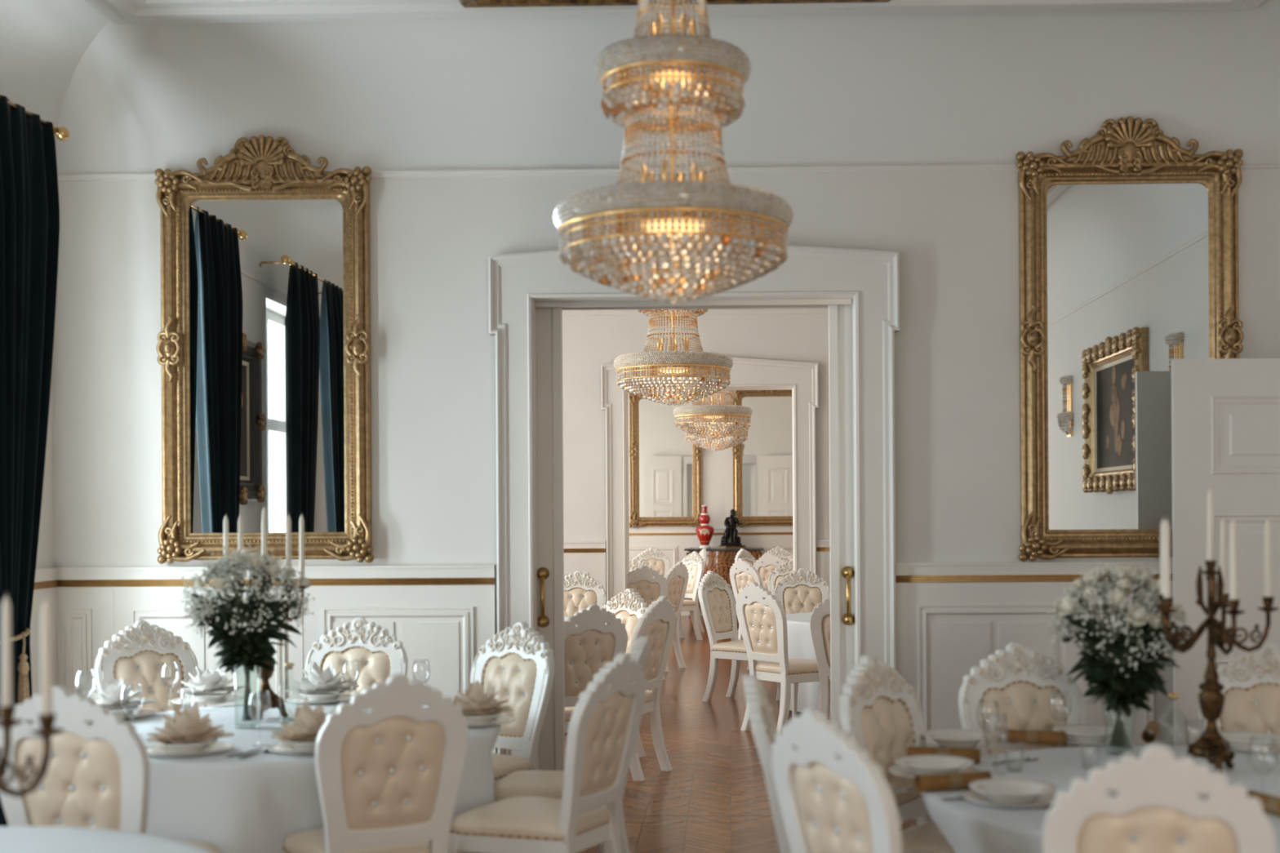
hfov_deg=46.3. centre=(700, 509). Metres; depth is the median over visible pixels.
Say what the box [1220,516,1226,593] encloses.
taper candle
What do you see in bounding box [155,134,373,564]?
gilt mirror
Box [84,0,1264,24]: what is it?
trim
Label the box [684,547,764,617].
inlaid commode
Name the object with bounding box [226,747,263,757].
knife
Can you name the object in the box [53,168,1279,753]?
wall
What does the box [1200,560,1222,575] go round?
socket
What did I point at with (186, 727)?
folded napkin
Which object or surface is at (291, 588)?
socket
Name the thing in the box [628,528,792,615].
trim
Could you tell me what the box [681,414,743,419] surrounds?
ring
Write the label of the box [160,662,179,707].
wine glass
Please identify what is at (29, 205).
velvet curtain
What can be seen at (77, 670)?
wine glass
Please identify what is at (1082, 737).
tumbler
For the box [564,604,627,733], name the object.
dining chair
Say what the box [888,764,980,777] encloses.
charger plate
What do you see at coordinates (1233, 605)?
socket
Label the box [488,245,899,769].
trim
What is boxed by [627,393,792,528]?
wall
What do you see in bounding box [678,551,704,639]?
dining chair
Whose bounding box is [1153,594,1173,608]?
socket
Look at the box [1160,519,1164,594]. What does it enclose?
taper candle
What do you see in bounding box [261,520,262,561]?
taper candle
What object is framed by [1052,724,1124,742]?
plate
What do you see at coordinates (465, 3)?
painting
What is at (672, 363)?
crystal chandelier
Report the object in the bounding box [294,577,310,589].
socket
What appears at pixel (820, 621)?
dining chair
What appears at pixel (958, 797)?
knife
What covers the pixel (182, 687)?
tumbler
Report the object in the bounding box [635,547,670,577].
dining chair
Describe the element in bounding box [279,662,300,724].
glass decanter
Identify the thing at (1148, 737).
scroll
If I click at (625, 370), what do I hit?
ring
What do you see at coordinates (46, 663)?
taper candle
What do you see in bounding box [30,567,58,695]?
trim
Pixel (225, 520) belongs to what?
taper candle
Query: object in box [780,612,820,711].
tablecloth
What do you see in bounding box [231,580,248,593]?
socket
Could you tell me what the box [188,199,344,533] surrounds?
mirror glass
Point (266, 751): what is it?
fork
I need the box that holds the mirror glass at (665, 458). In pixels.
[639,399,693,516]
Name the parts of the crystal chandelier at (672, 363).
stem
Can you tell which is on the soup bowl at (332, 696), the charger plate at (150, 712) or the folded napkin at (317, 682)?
the folded napkin at (317, 682)
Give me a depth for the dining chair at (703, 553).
20.03 m
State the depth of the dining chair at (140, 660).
7.37 m
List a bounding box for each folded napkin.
[88,677,156,710]
[146,702,234,744]
[176,666,244,696]
[271,700,335,742]
[283,661,359,694]
[453,680,512,716]
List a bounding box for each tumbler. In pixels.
[179,687,195,711]
[1004,741,1024,772]
[1080,737,1100,768]
[1184,719,1204,746]
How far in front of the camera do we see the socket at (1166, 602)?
4.92 m
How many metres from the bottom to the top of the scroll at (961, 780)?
0.054 m
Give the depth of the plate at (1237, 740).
5.46 m
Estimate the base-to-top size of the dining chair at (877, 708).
1.106 m
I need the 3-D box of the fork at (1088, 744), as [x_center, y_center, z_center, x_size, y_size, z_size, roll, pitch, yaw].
[1.496,0.874,5.536,0.200,0.022,0.022,0,0,31]
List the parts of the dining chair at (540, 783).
seat, leg, leg, frame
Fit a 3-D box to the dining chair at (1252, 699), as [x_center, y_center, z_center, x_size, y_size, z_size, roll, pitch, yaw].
[2.070,1.074,5.494,0.539,1.106,0.681,0,0,26]
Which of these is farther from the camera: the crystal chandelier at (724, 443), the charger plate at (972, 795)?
the crystal chandelier at (724, 443)
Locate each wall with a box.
[35,357,54,568]
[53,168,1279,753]
[562,313,830,584]
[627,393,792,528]
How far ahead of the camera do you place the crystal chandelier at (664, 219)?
5.42 m
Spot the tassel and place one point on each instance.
(23, 668)
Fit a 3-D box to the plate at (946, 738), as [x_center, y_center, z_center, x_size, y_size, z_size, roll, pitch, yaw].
[0.949,0.853,5.519,0.260,0.045,0.260,0,0,1]
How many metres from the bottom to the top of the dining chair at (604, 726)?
1.106 m
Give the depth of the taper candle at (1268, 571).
4.95 m
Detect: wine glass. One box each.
[75,670,95,697]
[120,684,142,735]
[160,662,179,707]
[248,691,271,746]
[341,659,359,683]
[412,659,430,682]
[976,699,999,757]
[982,712,1008,774]
[1048,690,1071,746]
[1248,735,1277,778]
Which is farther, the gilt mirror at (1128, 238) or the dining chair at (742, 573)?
the dining chair at (742, 573)
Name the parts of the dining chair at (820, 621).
leg, backrest, seat, leg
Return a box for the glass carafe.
[1158,693,1188,744]
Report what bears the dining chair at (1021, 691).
on the floor
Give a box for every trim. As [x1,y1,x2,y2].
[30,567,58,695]
[57,160,1279,182]
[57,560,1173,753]
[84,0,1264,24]
[111,586,1112,745]
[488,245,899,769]
[562,307,828,315]
[564,539,830,604]
[600,357,818,602]
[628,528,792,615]
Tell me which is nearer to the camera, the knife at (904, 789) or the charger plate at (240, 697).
the knife at (904, 789)
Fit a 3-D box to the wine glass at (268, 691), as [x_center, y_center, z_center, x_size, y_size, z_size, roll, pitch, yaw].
[-1.670,0.795,5.674,0.082,0.202,0.082,0,0,1]
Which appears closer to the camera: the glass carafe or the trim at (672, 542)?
the glass carafe
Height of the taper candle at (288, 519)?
0.293 m
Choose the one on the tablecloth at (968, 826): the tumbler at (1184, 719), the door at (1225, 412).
the tumbler at (1184, 719)
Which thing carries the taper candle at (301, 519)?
on the candelabra at (262, 695)
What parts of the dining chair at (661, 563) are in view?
backrest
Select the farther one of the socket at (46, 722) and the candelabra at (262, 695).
the candelabra at (262, 695)
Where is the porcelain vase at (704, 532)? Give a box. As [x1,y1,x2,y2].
[695,505,714,548]
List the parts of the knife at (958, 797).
handle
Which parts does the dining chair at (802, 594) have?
leg, frame, backrest, nailhead trim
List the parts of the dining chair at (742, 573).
leg, backrest, frame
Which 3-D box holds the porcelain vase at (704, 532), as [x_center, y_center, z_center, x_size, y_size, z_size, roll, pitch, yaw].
[0.072,0.270,22.778,0.284,0.656,0.294,0,0,1]
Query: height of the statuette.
0.570 m
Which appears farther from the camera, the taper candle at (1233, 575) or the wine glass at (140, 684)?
the wine glass at (140, 684)
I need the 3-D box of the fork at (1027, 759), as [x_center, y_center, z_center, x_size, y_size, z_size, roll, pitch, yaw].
[1.097,0.876,5.194,0.200,0.022,0.022,0,0,-29]
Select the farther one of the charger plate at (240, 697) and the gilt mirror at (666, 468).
the gilt mirror at (666, 468)
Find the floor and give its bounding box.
[564,615,917,852]
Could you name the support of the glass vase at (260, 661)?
on the tablecloth at (251, 804)
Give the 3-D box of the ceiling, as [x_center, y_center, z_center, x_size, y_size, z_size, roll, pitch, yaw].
[-0.197,-2.269,2.449,7.700,0.880,11.690,0,0,1]
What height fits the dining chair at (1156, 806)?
1.106 m
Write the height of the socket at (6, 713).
0.052 m
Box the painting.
[458,0,891,7]
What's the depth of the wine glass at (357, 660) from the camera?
6.89 m
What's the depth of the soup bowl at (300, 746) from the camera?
5.43 m
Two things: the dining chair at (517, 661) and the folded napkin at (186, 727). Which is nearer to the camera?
the folded napkin at (186, 727)
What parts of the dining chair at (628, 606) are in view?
backrest, frame, leg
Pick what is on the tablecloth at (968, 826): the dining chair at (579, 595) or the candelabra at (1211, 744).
the candelabra at (1211, 744)
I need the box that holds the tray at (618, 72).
[608,62,737,102]
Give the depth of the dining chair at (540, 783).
6.24 m
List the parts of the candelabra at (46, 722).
arm, arm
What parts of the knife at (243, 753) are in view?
handle, blade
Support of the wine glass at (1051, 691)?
on the tablecloth at (968, 826)
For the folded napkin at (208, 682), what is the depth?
6.94 m
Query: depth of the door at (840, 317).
8.24 m
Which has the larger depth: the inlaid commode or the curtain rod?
the inlaid commode
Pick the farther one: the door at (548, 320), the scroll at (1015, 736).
the door at (548, 320)
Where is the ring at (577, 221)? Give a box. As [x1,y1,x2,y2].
[565,211,781,252]
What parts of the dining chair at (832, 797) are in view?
backrest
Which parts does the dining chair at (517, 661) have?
nailhead trim, backrest, seat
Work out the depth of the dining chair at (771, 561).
18.12 m
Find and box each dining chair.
[0,684,218,852]
[93,620,198,712]
[282,673,468,852]
[305,617,408,701]
[447,653,646,852]
[470,622,555,784]
[493,635,648,852]
[564,570,606,617]
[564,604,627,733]
[601,588,647,757]
[627,565,667,679]
[629,557,654,577]
[629,595,676,781]
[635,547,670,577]
[663,561,688,671]
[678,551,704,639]
[684,548,706,631]
[697,570,761,702]
[729,558,763,639]
[734,548,755,631]
[735,582,819,733]
[742,675,930,852]
[746,559,793,669]
[753,552,786,590]
[761,546,793,563]
[771,708,902,852]
[773,568,830,700]
[809,596,831,720]
[839,654,954,852]
[958,642,1085,755]
[1042,743,1275,852]
[1198,643,1279,751]
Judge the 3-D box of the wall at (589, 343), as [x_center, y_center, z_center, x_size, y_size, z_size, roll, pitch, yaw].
[0.041,-0.485,14.252,6.900,4.250,0.360,0,0,1]
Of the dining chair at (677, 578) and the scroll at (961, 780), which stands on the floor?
the dining chair at (677, 578)
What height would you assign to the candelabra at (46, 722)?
0.560 m
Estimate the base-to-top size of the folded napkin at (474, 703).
0.162 m
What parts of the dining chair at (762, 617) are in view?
leg, backrest, frame, leg, seat, seat frame, leg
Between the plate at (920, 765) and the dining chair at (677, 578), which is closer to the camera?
the plate at (920, 765)
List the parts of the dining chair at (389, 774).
nailhead trim, seat, backrest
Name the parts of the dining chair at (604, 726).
leg, nailhead trim, seat, seat frame, leg, frame, backrest, leg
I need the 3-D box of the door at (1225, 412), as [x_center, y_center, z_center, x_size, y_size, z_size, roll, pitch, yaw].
[2.903,0.418,7.686,0.935,2.383,0.064,0,0,1]
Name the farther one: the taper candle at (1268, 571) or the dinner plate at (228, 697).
the dinner plate at (228, 697)
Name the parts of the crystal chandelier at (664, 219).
stem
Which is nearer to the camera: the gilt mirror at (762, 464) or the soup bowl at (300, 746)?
the soup bowl at (300, 746)
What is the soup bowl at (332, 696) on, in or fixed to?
on the dinner plate at (342, 696)
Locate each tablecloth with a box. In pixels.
[0,826,211,852]
[124,701,501,852]
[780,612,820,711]
[920,745,1279,852]
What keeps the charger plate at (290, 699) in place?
on the tablecloth at (251, 804)
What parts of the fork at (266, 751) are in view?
handle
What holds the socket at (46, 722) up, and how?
attached to the candelabra at (46, 722)
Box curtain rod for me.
[0,95,69,141]
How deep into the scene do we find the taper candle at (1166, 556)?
4.92 m
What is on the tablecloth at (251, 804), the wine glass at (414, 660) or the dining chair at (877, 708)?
the wine glass at (414, 660)
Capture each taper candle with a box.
[1,592,12,706]
[41,595,52,715]
[223,515,228,567]
[237,513,243,581]
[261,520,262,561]
[262,506,266,561]
[286,513,291,580]
[299,513,304,577]
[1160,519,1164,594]
[1163,517,1170,598]
[1207,486,1213,560]
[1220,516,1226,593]
[1230,518,1237,599]
[1264,519,1271,596]
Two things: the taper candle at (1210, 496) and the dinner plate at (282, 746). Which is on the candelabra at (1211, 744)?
the taper candle at (1210, 496)
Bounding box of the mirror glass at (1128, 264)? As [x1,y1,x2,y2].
[1046,183,1208,529]
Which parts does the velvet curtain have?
tieback cord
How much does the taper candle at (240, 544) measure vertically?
0.293 m
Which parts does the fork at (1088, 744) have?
handle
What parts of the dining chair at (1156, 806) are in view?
backrest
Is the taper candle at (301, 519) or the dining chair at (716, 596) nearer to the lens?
the taper candle at (301, 519)
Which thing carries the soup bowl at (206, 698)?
on the dinner plate at (228, 697)
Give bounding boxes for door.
[536,307,564,770]
[828,305,854,728]
[1171,358,1279,746]
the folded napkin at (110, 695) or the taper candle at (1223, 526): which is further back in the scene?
the folded napkin at (110, 695)
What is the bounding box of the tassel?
[17,631,29,703]
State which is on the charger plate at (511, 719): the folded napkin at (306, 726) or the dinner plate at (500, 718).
the dinner plate at (500, 718)
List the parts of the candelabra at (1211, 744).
arm, arm, stem, arm, arm, arm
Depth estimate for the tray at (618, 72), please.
5.44 m
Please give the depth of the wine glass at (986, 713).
4.96 m
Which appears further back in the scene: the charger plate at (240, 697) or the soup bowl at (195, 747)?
the charger plate at (240, 697)
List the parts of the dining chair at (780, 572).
frame, backrest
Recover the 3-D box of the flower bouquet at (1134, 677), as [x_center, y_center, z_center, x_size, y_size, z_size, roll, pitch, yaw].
[1.499,0.517,5.386,0.507,0.668,0.519,0,0,42]
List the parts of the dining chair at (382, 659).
backrest, nailhead trim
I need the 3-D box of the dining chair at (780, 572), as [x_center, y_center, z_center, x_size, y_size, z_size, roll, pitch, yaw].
[0.847,1.082,15.456,0.539,1.106,0.681,0,0,26]
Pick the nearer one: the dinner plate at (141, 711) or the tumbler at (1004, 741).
the tumbler at (1004, 741)
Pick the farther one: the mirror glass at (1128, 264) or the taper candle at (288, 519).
the mirror glass at (1128, 264)
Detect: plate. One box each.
[122,708,148,717]
[123,708,155,719]
[145,741,234,755]
[148,741,226,754]
[170,694,244,705]
[177,694,238,704]
[266,742,315,753]
[275,742,315,752]
[285,693,352,703]
[292,693,351,703]
[466,715,509,725]
[467,715,515,726]
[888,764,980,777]
[894,755,974,775]
[920,737,998,748]
[921,728,992,748]
[962,789,1057,806]
[968,777,1057,804]
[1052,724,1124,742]
[1066,735,1128,743]
[1219,730,1279,751]
[1230,742,1279,752]
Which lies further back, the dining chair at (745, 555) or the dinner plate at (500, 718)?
the dining chair at (745, 555)
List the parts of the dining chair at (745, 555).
frame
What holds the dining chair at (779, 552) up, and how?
on the floor
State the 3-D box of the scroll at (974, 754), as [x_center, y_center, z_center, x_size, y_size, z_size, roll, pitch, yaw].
[0.848,0.855,5.203,0.250,0.054,0.054,0,0,13]
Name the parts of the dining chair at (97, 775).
backrest, frame, seat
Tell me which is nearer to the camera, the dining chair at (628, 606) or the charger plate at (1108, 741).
the charger plate at (1108, 741)
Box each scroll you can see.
[906,746,980,764]
[913,770,991,792]
[997,728,1066,745]
[1141,720,1160,743]
[1247,790,1279,816]
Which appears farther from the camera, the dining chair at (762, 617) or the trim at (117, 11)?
the dining chair at (762, 617)
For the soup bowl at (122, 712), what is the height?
0.042 m
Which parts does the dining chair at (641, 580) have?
backrest, frame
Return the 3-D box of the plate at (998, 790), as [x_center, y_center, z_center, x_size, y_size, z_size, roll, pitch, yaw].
[0.939,0.853,4.490,0.260,0.045,0.260,0,0,1]
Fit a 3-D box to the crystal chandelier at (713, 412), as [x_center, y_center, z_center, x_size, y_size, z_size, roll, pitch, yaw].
[0.140,-1.642,16.871,0.896,1.734,0.896,0,0,35]
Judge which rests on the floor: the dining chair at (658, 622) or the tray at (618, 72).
the dining chair at (658, 622)
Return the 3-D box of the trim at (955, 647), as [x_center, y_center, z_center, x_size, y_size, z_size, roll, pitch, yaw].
[-0.491,0.934,8.068,5.396,1.058,0.007,0,0,1]
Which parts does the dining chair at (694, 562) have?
leg, seat frame, seat, backrest, frame, leg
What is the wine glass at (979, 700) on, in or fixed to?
on the tablecloth at (968, 826)
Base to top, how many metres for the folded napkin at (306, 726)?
0.152 m
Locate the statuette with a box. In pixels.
[720,509,742,546]
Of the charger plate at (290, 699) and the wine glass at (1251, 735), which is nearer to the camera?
the wine glass at (1251, 735)
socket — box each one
[0,704,23,728]
[30,712,63,737]
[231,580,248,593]
[280,579,297,591]
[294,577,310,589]
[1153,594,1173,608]
[1155,597,1177,613]
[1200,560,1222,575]
[1219,593,1229,608]
[1222,599,1245,615]
[1257,596,1279,612]
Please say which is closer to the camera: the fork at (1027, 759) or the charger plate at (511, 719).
the fork at (1027, 759)
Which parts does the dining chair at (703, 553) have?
leg, frame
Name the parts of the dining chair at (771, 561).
backrest, frame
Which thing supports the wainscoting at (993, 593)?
attached to the wall at (955, 235)
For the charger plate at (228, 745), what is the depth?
5.46 m
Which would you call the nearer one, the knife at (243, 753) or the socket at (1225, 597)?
the socket at (1225, 597)
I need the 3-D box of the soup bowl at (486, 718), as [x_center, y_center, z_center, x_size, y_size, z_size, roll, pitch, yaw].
[-0.919,0.860,6.149,0.210,0.042,0.210,0,0,1]
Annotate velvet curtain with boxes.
[0,94,59,826]
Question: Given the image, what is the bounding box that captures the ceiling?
[0,0,1279,173]
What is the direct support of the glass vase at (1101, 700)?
on the tablecloth at (968, 826)
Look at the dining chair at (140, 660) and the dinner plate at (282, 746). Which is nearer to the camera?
the dinner plate at (282, 746)
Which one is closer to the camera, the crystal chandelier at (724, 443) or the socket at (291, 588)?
the socket at (291, 588)
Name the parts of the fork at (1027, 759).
handle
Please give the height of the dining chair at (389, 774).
1.106 m
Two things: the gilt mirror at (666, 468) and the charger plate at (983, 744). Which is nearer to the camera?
the charger plate at (983, 744)
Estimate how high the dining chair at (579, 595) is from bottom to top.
1.106 m
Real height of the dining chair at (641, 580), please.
1.106 m
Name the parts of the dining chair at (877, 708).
backrest, nailhead trim, seat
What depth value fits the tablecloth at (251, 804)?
5.34 m
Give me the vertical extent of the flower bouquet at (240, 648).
0.734 m
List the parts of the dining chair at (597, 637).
seat frame, seat, backrest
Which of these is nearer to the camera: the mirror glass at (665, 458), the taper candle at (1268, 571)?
the taper candle at (1268, 571)
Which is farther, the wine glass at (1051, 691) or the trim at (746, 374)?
the trim at (746, 374)
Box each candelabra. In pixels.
[0,704,63,797]
[221,555,310,722]
[1153,560,1279,773]
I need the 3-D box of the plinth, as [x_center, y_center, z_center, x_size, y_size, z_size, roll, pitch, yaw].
[0.489,0.574,22.775,0.455,0.042,0.341,0,0,-4]
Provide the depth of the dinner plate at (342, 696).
6.94 m
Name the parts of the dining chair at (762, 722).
frame, backrest, seat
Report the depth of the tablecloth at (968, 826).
4.67 m
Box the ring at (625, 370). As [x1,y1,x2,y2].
[621,365,725,376]
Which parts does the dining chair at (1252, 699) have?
nailhead trim, backrest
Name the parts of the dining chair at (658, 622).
leg, seat frame, seat, frame, backrest, leg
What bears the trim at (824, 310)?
attached to the wall at (589, 343)
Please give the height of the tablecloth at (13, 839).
0.715 m
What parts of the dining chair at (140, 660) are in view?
backrest, nailhead trim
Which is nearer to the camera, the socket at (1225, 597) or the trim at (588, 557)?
the socket at (1225, 597)
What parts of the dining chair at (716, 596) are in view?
leg, frame, backrest, nailhead trim, seat, leg, seat frame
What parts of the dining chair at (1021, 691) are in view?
backrest, nailhead trim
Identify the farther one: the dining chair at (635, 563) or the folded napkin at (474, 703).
the dining chair at (635, 563)
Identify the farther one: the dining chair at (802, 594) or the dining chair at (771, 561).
the dining chair at (771, 561)
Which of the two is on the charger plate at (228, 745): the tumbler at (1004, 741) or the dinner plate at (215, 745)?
the dinner plate at (215, 745)
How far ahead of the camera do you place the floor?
9.24 m
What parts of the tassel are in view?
cord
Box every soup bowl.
[109,706,140,717]
[156,737,217,754]
[184,691,231,703]
[284,741,315,751]
[298,690,345,702]
[464,710,502,724]
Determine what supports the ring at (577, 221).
on the crystal chandelier at (664, 219)
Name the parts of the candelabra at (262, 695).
stem, arm, arm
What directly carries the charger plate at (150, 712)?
on the tablecloth at (251, 804)
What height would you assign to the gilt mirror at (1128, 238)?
2.376 m
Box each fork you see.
[238,748,271,759]
[992,756,1039,765]
[1076,742,1131,748]
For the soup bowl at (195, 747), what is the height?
0.042 m
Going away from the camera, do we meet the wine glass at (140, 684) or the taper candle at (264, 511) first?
the wine glass at (140, 684)
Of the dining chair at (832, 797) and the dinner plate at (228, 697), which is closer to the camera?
the dining chair at (832, 797)
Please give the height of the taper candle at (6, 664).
0.278 m
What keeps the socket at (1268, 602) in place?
attached to the candelabra at (1211, 744)
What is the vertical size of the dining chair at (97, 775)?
1.106 m
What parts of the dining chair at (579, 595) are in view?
backrest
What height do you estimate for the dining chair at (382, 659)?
1.106 m
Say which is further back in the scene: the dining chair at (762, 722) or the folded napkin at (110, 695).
the folded napkin at (110, 695)
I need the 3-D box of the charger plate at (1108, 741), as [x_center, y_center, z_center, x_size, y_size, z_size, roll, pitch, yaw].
[1.469,0.870,5.667,0.300,0.016,0.300,0,0,1]
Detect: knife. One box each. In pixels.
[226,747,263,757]
[893,787,915,791]
[942,795,987,800]
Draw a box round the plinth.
[717,545,746,548]
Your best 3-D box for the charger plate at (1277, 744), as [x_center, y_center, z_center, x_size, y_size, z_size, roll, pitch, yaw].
[2.013,0.866,5.465,0.300,0.016,0.300,0,0,1]
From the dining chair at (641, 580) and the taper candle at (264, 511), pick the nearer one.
the taper candle at (264, 511)
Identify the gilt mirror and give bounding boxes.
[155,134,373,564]
[627,391,702,528]
[732,389,792,527]
[1015,115,1244,562]
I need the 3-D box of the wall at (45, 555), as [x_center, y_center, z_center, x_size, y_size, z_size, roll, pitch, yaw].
[-3.671,-0.462,10.022,0.360,4.250,26.900,0,0,1]
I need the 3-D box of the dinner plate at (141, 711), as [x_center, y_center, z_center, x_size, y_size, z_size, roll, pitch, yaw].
[-2.524,0.887,6.457,0.270,0.020,0.270,0,0,1]
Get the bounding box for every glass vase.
[233,661,261,728]
[1099,695,1137,754]
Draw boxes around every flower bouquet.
[177,542,315,721]
[1044,560,1189,746]
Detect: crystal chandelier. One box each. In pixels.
[553,0,793,303]
[613,309,733,406]
[673,390,752,440]
[684,390,749,451]
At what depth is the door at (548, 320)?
8.27 m
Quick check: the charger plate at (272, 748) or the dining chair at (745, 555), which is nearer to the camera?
the charger plate at (272, 748)
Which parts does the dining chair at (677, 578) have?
backrest, frame, leg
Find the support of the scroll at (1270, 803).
on the tablecloth at (968, 826)

